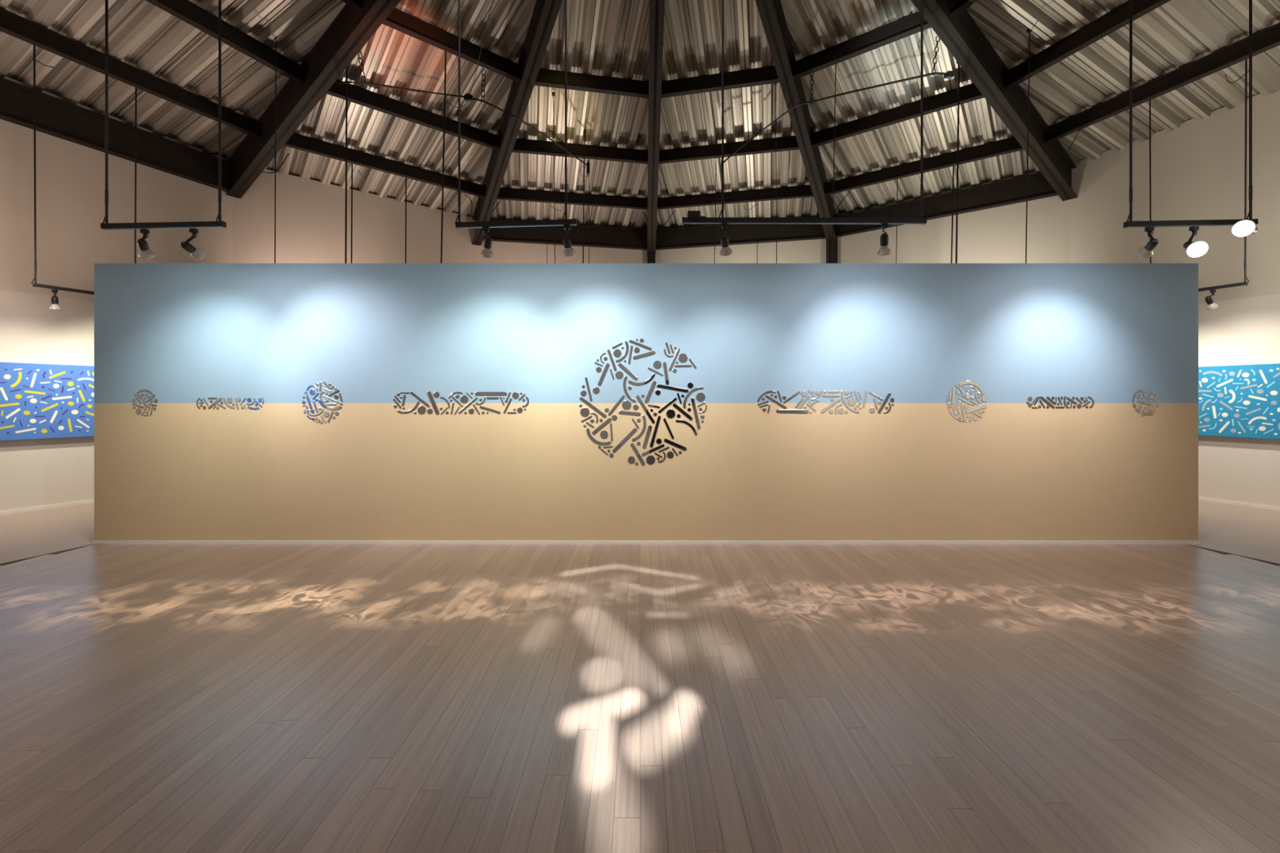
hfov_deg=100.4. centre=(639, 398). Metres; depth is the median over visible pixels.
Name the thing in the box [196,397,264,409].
mosaic
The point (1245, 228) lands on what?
track spotlight
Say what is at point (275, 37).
suspension rod
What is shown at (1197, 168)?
wall
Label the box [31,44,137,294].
track
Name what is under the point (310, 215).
wall
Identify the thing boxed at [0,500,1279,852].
floor
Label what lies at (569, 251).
track spotlight
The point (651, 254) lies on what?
trim
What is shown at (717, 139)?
suspension rod
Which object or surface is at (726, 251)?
track spotlight
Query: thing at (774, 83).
suspension rod
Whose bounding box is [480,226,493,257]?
track spotlight
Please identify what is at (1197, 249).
track spotlight
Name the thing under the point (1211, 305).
track spotlight
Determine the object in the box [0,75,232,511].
wall
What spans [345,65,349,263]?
suspension rod
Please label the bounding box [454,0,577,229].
track
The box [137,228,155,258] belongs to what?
track spotlight
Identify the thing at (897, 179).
suspension rod
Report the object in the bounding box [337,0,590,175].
cable
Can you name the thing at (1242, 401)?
abstract painting
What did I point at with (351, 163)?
suspension rod
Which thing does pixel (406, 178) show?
suspension rod
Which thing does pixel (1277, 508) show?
baseboard
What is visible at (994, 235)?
wall
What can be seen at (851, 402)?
mosaic
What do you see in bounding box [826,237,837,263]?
trim
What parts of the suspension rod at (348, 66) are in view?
rod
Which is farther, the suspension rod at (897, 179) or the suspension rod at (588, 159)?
the suspension rod at (588, 159)
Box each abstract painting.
[0,362,93,440]
[1198,363,1279,439]
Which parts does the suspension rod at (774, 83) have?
rod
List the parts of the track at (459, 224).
suspension rod, suspension rod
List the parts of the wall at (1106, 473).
skirting, skirting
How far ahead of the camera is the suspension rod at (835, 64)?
8.62 m
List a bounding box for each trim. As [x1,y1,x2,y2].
[647,250,655,263]
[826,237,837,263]
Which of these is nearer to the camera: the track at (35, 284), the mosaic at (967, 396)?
the mosaic at (967, 396)
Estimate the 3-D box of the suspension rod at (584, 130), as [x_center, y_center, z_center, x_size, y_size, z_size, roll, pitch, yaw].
[-1.127,-3.388,10.664,0.084,3.986,0.050,0,0,0]
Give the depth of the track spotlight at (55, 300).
7.01 m
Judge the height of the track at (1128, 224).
4.402 m
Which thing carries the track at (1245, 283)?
hanging from the ceiling
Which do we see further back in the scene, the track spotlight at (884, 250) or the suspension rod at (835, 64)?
the suspension rod at (835, 64)
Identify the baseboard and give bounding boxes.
[0,499,93,515]
[1198,497,1279,511]
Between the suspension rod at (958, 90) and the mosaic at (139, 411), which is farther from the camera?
the suspension rod at (958, 90)
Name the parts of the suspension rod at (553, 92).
rod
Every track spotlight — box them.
[48,289,62,310]
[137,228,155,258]
[180,228,204,260]
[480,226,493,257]
[562,224,575,257]
[719,223,732,256]
[877,223,891,255]
[1137,226,1159,258]
[1182,226,1208,257]
[1204,289,1217,310]
[1231,219,1257,237]
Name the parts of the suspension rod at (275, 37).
rod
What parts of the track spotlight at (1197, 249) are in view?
swivel arm, bulb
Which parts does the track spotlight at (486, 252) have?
bulb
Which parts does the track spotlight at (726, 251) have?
swivel arm, bulb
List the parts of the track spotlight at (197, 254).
swivel arm, bulb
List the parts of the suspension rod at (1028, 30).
rod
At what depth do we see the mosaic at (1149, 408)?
5.86 m
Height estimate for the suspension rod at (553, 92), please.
4.190 m
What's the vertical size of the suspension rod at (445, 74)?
4.286 m
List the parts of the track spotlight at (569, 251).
swivel arm, bulb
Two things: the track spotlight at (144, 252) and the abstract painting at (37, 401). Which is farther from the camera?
the abstract painting at (37, 401)
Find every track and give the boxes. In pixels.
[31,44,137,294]
[100,0,226,230]
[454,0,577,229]
[682,0,926,224]
[1123,0,1257,227]
[1149,58,1248,292]
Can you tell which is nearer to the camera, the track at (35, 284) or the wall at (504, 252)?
the track at (35, 284)
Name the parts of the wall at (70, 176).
lining panel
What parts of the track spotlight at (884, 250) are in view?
bulb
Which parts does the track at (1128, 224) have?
suspension rod, suspension rod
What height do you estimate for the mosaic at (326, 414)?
0.461 m
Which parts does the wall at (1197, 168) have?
lining panel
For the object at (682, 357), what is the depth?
5.86 m
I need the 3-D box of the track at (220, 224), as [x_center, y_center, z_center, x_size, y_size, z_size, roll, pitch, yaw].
[-4.085,-3.685,4.570,1.048,4.465,0.046,0,0,0]
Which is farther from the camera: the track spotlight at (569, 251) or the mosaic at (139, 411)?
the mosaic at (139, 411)
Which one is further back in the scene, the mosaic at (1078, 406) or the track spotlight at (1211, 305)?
the track spotlight at (1211, 305)
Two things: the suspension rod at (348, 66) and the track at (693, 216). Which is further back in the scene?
the suspension rod at (348, 66)
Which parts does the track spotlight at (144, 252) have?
swivel arm, bulb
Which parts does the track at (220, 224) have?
suspension rod, suspension rod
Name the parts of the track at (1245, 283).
suspension rod, suspension rod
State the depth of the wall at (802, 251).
13.51 m
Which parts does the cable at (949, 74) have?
chain, chain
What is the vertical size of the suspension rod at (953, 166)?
3.403 m
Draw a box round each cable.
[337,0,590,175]
[719,35,959,173]
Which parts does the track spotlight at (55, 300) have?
bulb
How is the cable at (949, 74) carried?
hanging from the ceiling
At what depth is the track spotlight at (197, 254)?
4.61 m
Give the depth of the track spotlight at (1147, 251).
4.62 m
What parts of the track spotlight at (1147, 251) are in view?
bulb, swivel arm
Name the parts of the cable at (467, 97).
chain, chain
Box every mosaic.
[132,389,158,416]
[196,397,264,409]
[302,382,342,423]
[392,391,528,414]
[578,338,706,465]
[757,390,893,414]
[946,380,987,422]
[1026,395,1094,408]
[1132,389,1158,417]
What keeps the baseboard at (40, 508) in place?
attached to the wall at (70, 176)
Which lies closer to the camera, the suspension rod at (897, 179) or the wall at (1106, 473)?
the wall at (1106, 473)
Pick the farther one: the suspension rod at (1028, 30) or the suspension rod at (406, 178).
the suspension rod at (406, 178)
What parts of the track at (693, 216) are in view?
suspension rod, suspension rod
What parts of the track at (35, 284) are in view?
suspension rod, suspension rod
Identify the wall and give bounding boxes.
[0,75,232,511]
[92,263,1200,544]
[232,168,475,263]
[475,240,647,263]
[655,238,826,263]
[837,172,1071,263]
[1071,88,1279,507]
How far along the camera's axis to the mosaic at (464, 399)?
5.86 m
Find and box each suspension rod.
[274,36,278,263]
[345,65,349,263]
[351,163,352,263]
[404,177,406,263]
[440,50,446,263]
[551,91,555,262]
[582,128,586,263]
[588,159,589,263]
[714,138,717,263]
[756,229,757,263]
[773,83,777,263]
[831,63,836,263]
[895,178,897,263]
[951,165,954,263]
[955,61,959,263]
[1025,27,1032,263]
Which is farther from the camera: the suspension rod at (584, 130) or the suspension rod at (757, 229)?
the suspension rod at (757, 229)
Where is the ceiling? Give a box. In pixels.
[0,0,1279,251]
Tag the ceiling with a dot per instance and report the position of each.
(644, 77)
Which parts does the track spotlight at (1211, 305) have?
bulb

